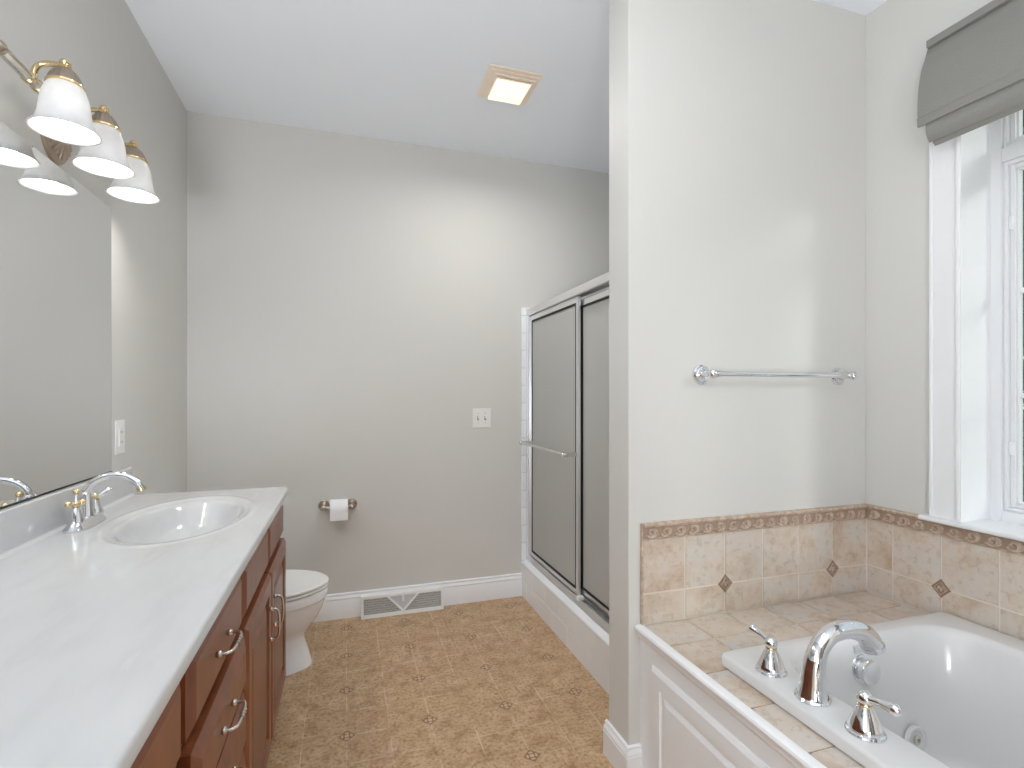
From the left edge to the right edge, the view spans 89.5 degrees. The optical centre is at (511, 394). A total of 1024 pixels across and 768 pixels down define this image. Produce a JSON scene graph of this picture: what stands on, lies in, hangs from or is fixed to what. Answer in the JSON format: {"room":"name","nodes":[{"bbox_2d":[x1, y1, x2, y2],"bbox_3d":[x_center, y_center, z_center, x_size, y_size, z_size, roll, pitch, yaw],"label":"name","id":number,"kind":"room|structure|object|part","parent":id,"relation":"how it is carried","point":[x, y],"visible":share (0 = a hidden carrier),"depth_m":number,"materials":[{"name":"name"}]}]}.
{"room":"bathroom","nodes":[
{"label":"bathroom","id":0,"kind":"room"},
{"bbox_2d":[0,0,186,493],"bbox_3d":[-0.813,-0.104,-0.256,0.130,2.743,6.412,0,0,-18],"label":"wall","id":1,"kind":"structure","parent":0,"point":[105,45],"depth_m":2.04,"materials":[{"name":"paint"}]},
{"bbox_2d":[0,120,111,508],"bbox_3d":[-1.081,-0.189,0.801,0.008,0.926,2.128,0,0,-18],"label":"wall mirror","id":2,"kind":"object","parent":1,"relation":"attached to","point":[55,233],"visible":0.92,"depth_m":1.43,"materials":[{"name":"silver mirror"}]},
{"bbox_2d":[0,40,159,203],"bbox_3d":[-1.207,-0.745,1.492,0.192,0.185,0.740,0,0,-18],"label":"vanity light","id":3,"kind":"object","parent":1,"relation":"attached to","point":[63,118],"visible":1,"depth_m":1.35,"materials":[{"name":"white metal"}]},
{"bbox_3d":[-1.152,-0.798,1.280,0.073,0.061,0.017,0,0,-18],"label":"arm","id":4,"kind":"part","parent":3,"relation":"part of","materials":[{"name":"gold metal"}]},
{"bbox_3d":[-1.280,-0.739,1.468,0.038,0.172,0.151,0,0,-18],"label":"plate","id":5,"kind":"part","parent":3,"relation":"part of","materials":[{"name":"brown metal"}]},
{"bbox_3d":[-1.117,-0.714,1.292,0.145,0.118,0.145,0,0,-18],"label":"lamp shade","id":6,"kind":"part","parent":3,"relation":"part of","materials":[{"name":"white glass"}]},
{"bbox_3d":[-1.117,-0.711,1.292,0.054,0.097,0.054,0,0,-18],"label":"bulb","id":7,"kind":"part","parent":3,"relation":"part of","materials":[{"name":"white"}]},
{"bbox_3d":[-1.219,-0.798,1.488,0.073,0.061,0.017,0,0,-18],"label":"arm","id":8,"kind":"part","parent":3,"relation":"part of","materials":[{"name":"gold metal"}]},
{"bbox_3d":[-1.184,-0.714,1.499,0.145,0.118,0.145,0,0,-18],"label":"lamp shade","id":9,"kind":"part","parent":3,"relation":"part of","materials":[{"name":"white glass"}]},
{"bbox_3d":[-1.184,-0.711,1.499,0.054,0.097,0.054,0,0,-18],"label":"bulb","id":10,"kind":"part","parent":3,"relation":"part of","materials":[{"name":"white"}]},
{"bbox_3d":[-1.251,-0.714,1.706,0.145,0.118,0.145,0,0,-18],"label":"lamp shade","id":11,"kind":"part","parent":3,"relation":"part of","materials":[{"name":"white glass"}]},
{"bbox_3d":[-1.251,-0.711,1.706,0.054,0.097,0.054,0,0,-18],"label":"bulb","id":12,"kind":"part","parent":3,"relation":"part of","materials":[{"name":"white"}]},
{"bbox_2d":[114,420,124,454],"bbox_3d":[-1.429,0.156,1.884,0.009,0.122,0.080,0,0,-18],"label":"wall outlet","id":13,"kind":"object","parent":1,"relation":"attached to","point":[119,425],"visible":1,"depth_m":1.87,"materials":[{"name":"white plastic"}]},
{"bbox_2d":[119,428,122,445],"bbox_3d":[-1.427,0.156,1.885,0.004,0.066,0.034,0,0,-18],"label":"receptacle","id":14,"kind":"object","parent":13,"relation":"attached to","point":[120,429],"depth_m":1.88,"materials":[{"name":"white plastic"}]},
{"bbox_2d":[187,111,608,593],"bbox_3d":[-0.419,-0.104,3.165,2.719,2.743,0.142,0,0,-18],"label":"wall","id":15,"kind":"structure","parent":0,"point":[352,301],"depth_m":2.98,"materials":[{"name":"paint"}]},
{"bbox_2d":[318,499,356,510],"bbox_3d":[-0.972,0.625,2.884,0.209,0.060,0.078,0,0,-18],"label":"toilet paper holder","id":16,"kind":"object","parent":15,"relation":"attached to","point":[324,505],"visible":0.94,"depth_m":2.89,"materials":[{"name":"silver metal"}]},
{"bbox_3d":[-1.046,0.625,2.870,0.060,0.060,0.058,0,0,-18],"label":"wall post","id":17,"kind":"part","parent":16,"relation":"part of","materials":[{"name":"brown metal"}]},
{"bbox_2d":[330,499,347,520],"bbox_3d":[-0.958,0.637,2.861,0.093,0.108,0.110,0,0,-18],"label":"toilet paper roll","id":18,"kind":"object","parent":16,"relation":"hanging from","point":[338,508],"visible":1,"depth_m":2.81,"materials":[{"name":"white paper"}]},
{"bbox_3d":[-0.904,0.625,2.916,0.060,0.060,0.058,0,0,-18],"label":"wall post","id":19,"kind":"part","parent":16,"relation":"part of","materials":[{"name":"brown metal"}]},
{"bbox_2d":[361,585,443,619],"bbox_3d":[-0.632,1.205,2.994,0.468,0.125,0.046,0,0,-18],"label":"floor vent","id":20,"kind":"object","parent":15,"relation":"in","point":[391,603],"visible":1,"depth_m":2.98,"materials":[{"name":"white plastic"}]},
{"bbox_2d":[364,597,400,614],"bbox_3d":[-0.739,1.206,2.952,0.216,0.087,0.018,0,0,-18],"label":"grille","id":21,"kind":"object","parent":20,"relation":"attached to","point":[372,605],"depth_m":2.95,"materials":[{"name":"white plastic"}]},
{"bbox_3d":[-0.633,1.210,2.996,0.460,0.107,0.017,0,0,-18],"label":"damper plate","id":22,"kind":"part","parent":20,"relation":"part of","materials":[{"name":"paint"}]},
{"bbox_3d":[-0.630,1.206,2.988,0.170,0.084,0.018,0,0,-18],"label":"plate","id":23,"kind":"part","parent":20,"relation":"part of","materials":[{"name":"grey metal"}]},
{"bbox_2d":[407,591,440,608],"bbox_3d":[-0.520,1.206,3.022,0.215,0.087,0.018,0,0,-18],"label":"grille","id":24,"kind":"object","parent":20,"relation":"attached to","point":[415,599],"depth_m":3.03,"materials":[{"name":"white plastic"}]},
{"bbox_2d":[312,573,521,622],"bbox_3d":[-0.816,1.196,2.967,1.842,0.141,0.016,0,0,-18],"label":"baseboard","id":25,"kind":"structure","parent":15,"relation":"attached to","point":[336,606],"depth_m":3.11,"materials":[{"name":"white paint"}]},
{"bbox_2d":[472,408,490,427],"bbox_3d":[-0.185,0.146,3.170,0.117,0.118,0.017,0,0,-18],"label":"light switch","id":26,"kind":"object","parent":15,"relation":"attached to","point":[481,417],"visible":1,"depth_m":3.17,"materials":[{"name":"white plastic"}]},
{"bbox_2d":[521,307,525,559],"bbox_3d":[0.074,0.248,3.255,0.032,1.591,0.012,0,0,-18],"label":"trim","id":27,"kind":"structure","parent":15,"relation":"attached to","point":[523,309],"depth_m":3.25,"materials":[{"name":"white ceramic"}]},
{"bbox_2d":[266,596,613,767],"bbox_3d":[0.788,1.317,-0.580,2.979,0.100,8.012,0,0,-18],"label":"floor","id":28,"kind":"structure","parent":0,"point":[489,683],"depth_m":2.16,"materials":[{"name":"brown tile"}]},
{"bbox_2d":[130,683,180,767],"bbox_3d":[-0.619,0.838,0.322,0.589,0.859,0.892,0,0,-18],"label":"vanity cabinet","id":29,"kind":"object","parent":28,"relation":"on","point":[162,747],"visible":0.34,"depth_m":0.72,"materials":[{"name":"brown wood"}]},
{"bbox_2d":[0,467,287,767],"bbox_3d":[-0.837,0.391,0.955,0.565,0.233,2.281,0,0,-18],"label":"countertop","id":30,"kind":"structure","parent":29,"relation":"on","point":[101,625],"depth_m":0.92,"materials":[{"name":"stone"}]},
{"bbox_2d":[63,471,146,533],"bbox_3d":[-1.209,0.303,1.522,0.172,0.151,0.192,0,0,41],"label":"sink faucet","id":31,"kind":"object","parent":30,"relation":"on","point":[86,513],"visible":1,"depth_m":1.49,"materials":[{"name":"silver metal"}]},
{"bbox_3d":[-1.217,0.291,1.443,0.012,0.034,0.021,0,0,-32],"label":"handle arm","id":32,"kind":"part","parent":31,"relation":"part of","materials":[{"name":"silver metal"}]},
{"bbox_3d":[-1.233,0.365,1.494,0.062,0.028,0.196,0,0,-18],"label":"plate","id":33,"kind":"part","parent":31,"relation":"part of","materials":[{"name":"silver metal"}]},
{"bbox_3d":[-1.234,0.298,1.567,0.019,0.027,0.038,0,0,30],"label":"handle lever","id":34,"kind":"part","parent":31,"relation":"part of","materials":[{"name":"silver metal"}]},
{"bbox_3d":[-1.170,0.262,1.514,0.160,0.070,0.025,0,0,-18],"label":"spout","id":35,"kind":"part","parent":31,"relation":"part of","materials":[{"name":"silver metal"}]},
{"bbox_2d":[175,578,246,767],"bbox_3d":[-0.827,0.838,0.971,0.592,0.859,0.466,0,0,-18],"label":"drawers","id":36,"kind":"object","parent":28,"relation":"on","point":[213,703],"visible":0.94,"depth_m":0.99,"materials":[{"name":"brown wood"}]},
{"bbox_3d":[-0.592,0.648,1.046,0.030,0.131,0.450,0,0,-18],"label":"drawer","id":37,"kind":"part","parent":36,"relation":"part of","materials":[{"name":"brown wood"}]},
{"bbox_3d":[-0.572,0.499,1.040,0.050,0.014,0.110,0,0,-18],"label":"handle","id":38,"kind":"part","parent":36,"relation":"part of","materials":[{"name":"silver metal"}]},
{"bbox_3d":[-0.592,0.790,1.046,0.030,0.127,0.450,0,0,-18],"label":"drawer","id":39,"kind":"part","parent":36,"relation":"part of","materials":[{"name":"brown wood"}]},
{"bbox_3d":[-0.565,0.648,1.042,0.050,0.014,0.110,0,0,-18],"label":"handle","id":40,"kind":"part","parent":36,"relation":"part of","materials":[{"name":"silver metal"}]},
{"bbox_3d":[-0.592,0.930,1.046,0.030,0.127,0.450,0,0,-18],"label":"drawer","id":41,"kind":"part","parent":36,"relation":"part of","materials":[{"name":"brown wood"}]},
{"bbox_2d":[237,504,285,767],"bbox_3d":[-1.034,0.838,1.609,0.589,0.859,0.872,0,0,-18],"label":"vanity cabinet","id":42,"kind":"object","parent":28,"relation":"on","point":[263,579],"visible":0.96,"depth_m":1.57,"materials":[{"name":"brown wood"}]},
{"bbox_3d":[-0.734,0.866,1.483,0.028,0.566,0.426,0,0,-18],"label":"cabinet door","id":43,"kind":"part","parent":42,"relation":"part of","materials":[{"name":"brown wood"}]},
{"bbox_3d":[-0.763,0.732,1.645,0.050,0.110,0.014,0,0,-18],"label":"handle","id":44,"kind":"part","parent":42,"relation":"part of","materials":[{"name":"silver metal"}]},
{"bbox_3d":[-0.867,0.866,1.896,0.028,0.566,0.425,0,0,-18],"label":"cabinet door","id":45,"kind":"part","parent":42,"relation":"part of","materials":[{"name":"brown wood"}]},
{"bbox_3d":[-0.793,0.727,1.741,0.050,0.110,0.014,0,0,-18],"label":"handle","id":46,"kind":"part","parent":42,"relation":"part of","materials":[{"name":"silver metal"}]},
{"bbox_2d":[286,569,328,675],"bbox_3d":[-1.208,0.899,2.355,0.700,0.735,0.466,0,0,-18],"label":"toilet","id":47,"kind":"object","parent":28,"relation":"on","point":[306,590],"visible":0.28,"depth_m":2.35,"materials":[{"name":"white ceramic"}]},
{"bbox_3d":[-1.105,0.902,2.388,0.481,0.018,0.385,0,0,-18],"label":"seat","id":48,"kind":"part","parent":47,"relation":"part of","materials":[{"name":"white plastic"}]},
{"bbox_3d":[-1.107,0.880,2.388,0.488,0.024,0.389,0,0,-18],"label":"lid","id":49,"kind":"part","parent":47,"relation":"part of","materials":[{"name":"white plastic"}]},
{"bbox_2d":[521,559,608,693],"bbox_3d":[0.358,1.153,2.588,0.161,0.228,1.455,0,0,-18],"label":"shower curb","id":50,"kind":"object","parent":28,"relation":"on","point":[588,642],"visible":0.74,"depth_m":2.56,"materials":[{"name":"white plastic"}]},
{"bbox_2d":[519,272,608,633],"bbox_3d":[0.317,0.253,2.569,0.136,1.575,1.442,0,0,-18],"label":"shower door","id":51,"kind":"structure","parent":50,"relation":"on","point":[567,443],"depth_m":2.67,"materials":[{"name":"glass"}]},
{"bbox_3d":[0.227,0.262,2.913,0.004,1.435,0.646,0,0,-18],"label":"frosted glass","id":52,"kind":"part","parent":51,"relation":"part of","materials":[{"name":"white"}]},
{"bbox_3d":[0.229,0.258,2.909,0.016,1.495,0.698,0,0,-18],"label":"door panel","id":53,"kind":"part","parent":51,"relation":"part of","materials":[{"name":"glass"}]},
{"bbox_3d":[0.348,-0.514,2.579,0.064,0.042,1.442,0,0,-18],"label":"header rail","id":54,"kind":"part","parent":51,"relation":"part of","materials":[{"name":"metal"}]},
{"bbox_3d":[0.462,0.262,2.269,0.016,1.474,0.758,0,0,-18],"label":"door panel","id":55,"kind":"part","parent":51,"relation":"part of","materials":[{"name":"glass"}]},
{"bbox_3d":[0.460,0.266,2.273,0.004,1.414,0.706,0,0,-18],"label":"frosted glass","id":56,"kind":"part","parent":51,"relation":"part of","materials":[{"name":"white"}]},
{"bbox_2d":[634,591,924,767],"bbox_3d":[1.212,1.012,0.848,1.021,0.509,2.115,0,0,-18],"label":"tub deck","id":57,"kind":"object","parent":28,"relation":"on","point":[695,712],"visible":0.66,"depth_m":1.51,"materials":[{"name":"beige tile"}]},
{"bbox_3d":[0.580,1.036,1.195,0.014,0.362,0.918,0,0,-18],"label":"apron panel","id":58,"kind":"part","parent":57,"relation":"part of","materials":[{"name":"white paint"}]},
{"bbox_2d":[721,612,1023,767],"bbox_3d":[1.250,0.936,0.872,0.909,0.418,1.532,0,0,-18],"label":"bathtub","id":59,"kind":"object","parent":57,"relation":"in","point":[957,683],"visible":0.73,"depth_m":1.52,"materials":[{"name":"white ceramic"}]},
{"bbox_2d":[748,623,787,678],"bbox_3d":[0.675,0.678,1.374,0.077,0.098,0.115,0,0,-18],"label":"tub valve","id":60,"kind":"object","parent":59,"relation":"on","point":[770,664],"visible":1,"depth_m":1.34,"materials":[{"name":"silver metal"}]},
{"bbox_3d":[0.671,0.649,1.385,0.032,0.040,0.093,0,0,-18],"label":"lever","id":61,"kind":"part","parent":60,"relation":"part of","materials":[{"name":"silver metal"}]},
{"bbox_2d":[794,619,885,707],"bbox_3d":[0.806,0.651,1.264,0.262,0.192,0.080,0,0,-18],"label":"tub spout","id":62,"kind":"object","parent":59,"relation":"on","point":[811,690],"visible":1,"depth_m":1.23,"materials":[{"name":"silver metal"}]},
{"bbox_3d":[1.039,0.813,1.517,0.086,0.085,0.051,0,0,-18],"label":"overflow knob","id":63,"kind":"part","parent":59,"relation":"part of","materials":[{"name":"silver metal"}]},
{"bbox_2d":[844,689,902,743],"bbox_3d":[0.766,0.678,1.093,0.077,0.098,0.115,0,0,-18],"label":"tub valve","id":64,"kind":"object","parent":59,"relation":"on","point":[863,723],"visible":1,"depth_m":1.09,"materials":[{"name":"silver metal"}]},
{"bbox_3d":[0.769,0.649,1.082,0.032,0.040,0.093,0,0,-18],"label":"lever","id":65,"kind":"part","parent":64,"relation":"part of","materials":[{"name":"silver metal"}]},
{"bbox_2d":[125,0,886,172],"bbox_3d":[0.788,-1.526,-0.580,2.979,0.100,8.012,0,0,-18],"label":"ceiling","id":66,"kind":"structure","parent":0,"point":[403,71],"depth_m":2.31,"materials":[{"name":"white paint"}]},
{"bbox_2d":[476,64,542,104],"bbox_3d":[-0.015,-1.454,2.466,0.256,0.044,0.256,0,0,-18],"label":"ceiling light","id":67,"kind":"object","parent":66,"relation":"attached to","point":[499,83],"visible":1,"depth_m":2.41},
{"bbox_2d":[609,0,865,744],"bbox_3d":[0.861,-0.104,1.916,1.050,2.743,0.133,0,0,-18],"label":"wall tub partition","id":68,"kind":"structure","parent":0,"point":[737,128],"depth_m":1.81,"materials":[{"name":"paint"}]},
{"bbox_2d":[603,719,641,767],"bbox_3d":[0.374,1.208,1.757,0.058,0.117,0.161,0,0,-18],"label":"baseboard","id":69,"kind":"structure","parent":68,"relation":"attached to","point":[616,750],"depth_m":1.72,"materials":[{"name":"white paint"}]},
{"bbox_2d":[640,503,867,625],"bbox_3d":[0.903,0.595,1.850,1.002,0.339,0.018,0,0,-18],"label":"tile splash","id":70,"kind":"structure","parent":68,"relation":"attached to","point":[706,566],"depth_m":1.83,"materials":[{"name":"beige tile"}]},
{"bbox_2d":[692,365,857,384],"bbox_3d":[0.957,-0.068,1.835,0.690,0.068,0.080,0,0,-18],"label":"towel bar","id":71,"kind":"object","parent":68,"relation":"attached to","point":[701,374],"visible":1,"depth_m":1.78,"materials":[{"name":"silver metal"}]},
{"bbox_3d":[0.668,-0.068,1.717,0.032,0.033,0.032,0,0,-18],"label":"post","id":72,"kind":"part","parent":71,"relation":"part of","materials":[{"name":"silver metal"}]},
{"bbox_3d":[0.965,-0.068,1.812,0.622,0.018,0.018,0,0,-18],"label":"rod","id":73,"kind":"part","parent":71,"relation":"part of","materials":[{"name":"silver metal"}]},
{"bbox_3d":[1.260,-0.068,1.908,0.032,0.033,0.032,0,0,-18],"label":"post","id":74,"kind":"part","parent":71,"relation":"part of","materials":[{"name":"silver metal"}]},
{"bbox_2d":[865,0,992,613],"bbox_3d":[1.899,-0.104,0.618,0.130,2.743,6.412,0,0,-18],"label":"wall","id":75,"kind":"structure","parent":0,"point":[897,31],"depth_m":1.90,"materials":[{"name":"paint"}]},
{"bbox_2d":[867,504,1023,640],"bbox_3d":[1.691,0.595,1.021,0.018,0.339,2.064,0,0,-18],"label":"tile splash","id":76,"kind":"structure","parent":75,"relation":"attached to","point":[927,567],"depth_m":1.74,"materials":[{"name":"beige tile"}]},
{"bbox_2d":[917,0,1023,145],"bbox_3d":[1.645,-1.013,1.028,0.097,0.364,1.528,0,0,-18],"label":"roman shade","id":77,"kind":"object","parent":75,"relation":"attached to","point":[972,75],"visible":1,"depth_m":1.60,"materials":[{"name":"grey fabric"}]},
{"bbox_2d":[918,109,1023,541],"bbox_3d":[1.779,-0.364,1.067,0.253,1.598,1.619,0,0,-18],"label":"window","id":78,"kind":"structure","parent":75,"relation":"in","point":[976,290],"depth_m":1.71,"materials":[{"name":"white paint"}]},
{"bbox_3d":[1.684,-0.372,1.038,0.022,1.582,1.567,0,0,-18],"label":"casing","id":79,"kind":"part","parent":78,"relation":"part of","materials":[{"name":"white paint"}]},
{"bbox_3d":[1.746,0.426,1.056,0.183,0.016,1.619,0,0,-18],"label":"sill","id":80,"kind":"part","parent":78,"relation":"part of","materials":[{"name":"white paint"}]},
{"bbox_3d":[1.856,-0.327,1.093,0.090,1.492,1.381,0,0,-18],"label":"frame","id":81,"kind":"part","parent":78,"relation":"part of","materials":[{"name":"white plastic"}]},
{"bbox_3d":[1.742,-0.922,1.415,0.050,0.229,0.625,0,0,-18],"label":"sash","id":82,"kind":"part","parent":78,"relation":"part of","materials":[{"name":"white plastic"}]},
{"bbox_3d":[1.742,-0.190,1.415,0.050,1.146,0.625,0,0,-18],"label":"sash","id":83,"kind":"part","parent":78,"relation":"part of","materials":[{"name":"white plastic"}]},
{"bbox_2d":[1017,109,1023,137],"bbox_3d":[1.747,-0.922,1.417,0.020,0.177,0.573,0,0,-18],"label":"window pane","id":84,"kind":"object","parent":78,"relation":"attached to","point":[1020,113],"depth_m":1.68,"materials":[{"name":"clear glass"}]},
{"bbox_2d":[1017,167,1023,503],"bbox_3d":[1.747,-0.190,1.417,0.020,1.094,0.573,0,0,-18],"label":"window pane","id":85,"kind":"object","parent":78,"relation":"attached to","point":[1020,290],"depth_m":1.68,"materials":[{"name":"clear glass"}]},
{"label":"outside","id":86,"kind":"structure","parent":0,"visible":0},
{"bbox_3d":[20.026,1.942,6.456,37.918,0.150,60.000,0,0,-18],"label":"ground","id":87,"kind":"structure","parent":86,"visible":0},
{"bbox_2d":[1023,109,1023,499],"bbox_3d":[5.015,-1.727,5.284,2.913,7.193,2.814,0,0,-18],"label":"evergreen tree","id":88,"kind":"object","parent":87,"relation":"on","point":[1023,109],"visible":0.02,"depth_m":4.72,"materials":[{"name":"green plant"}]}
]}

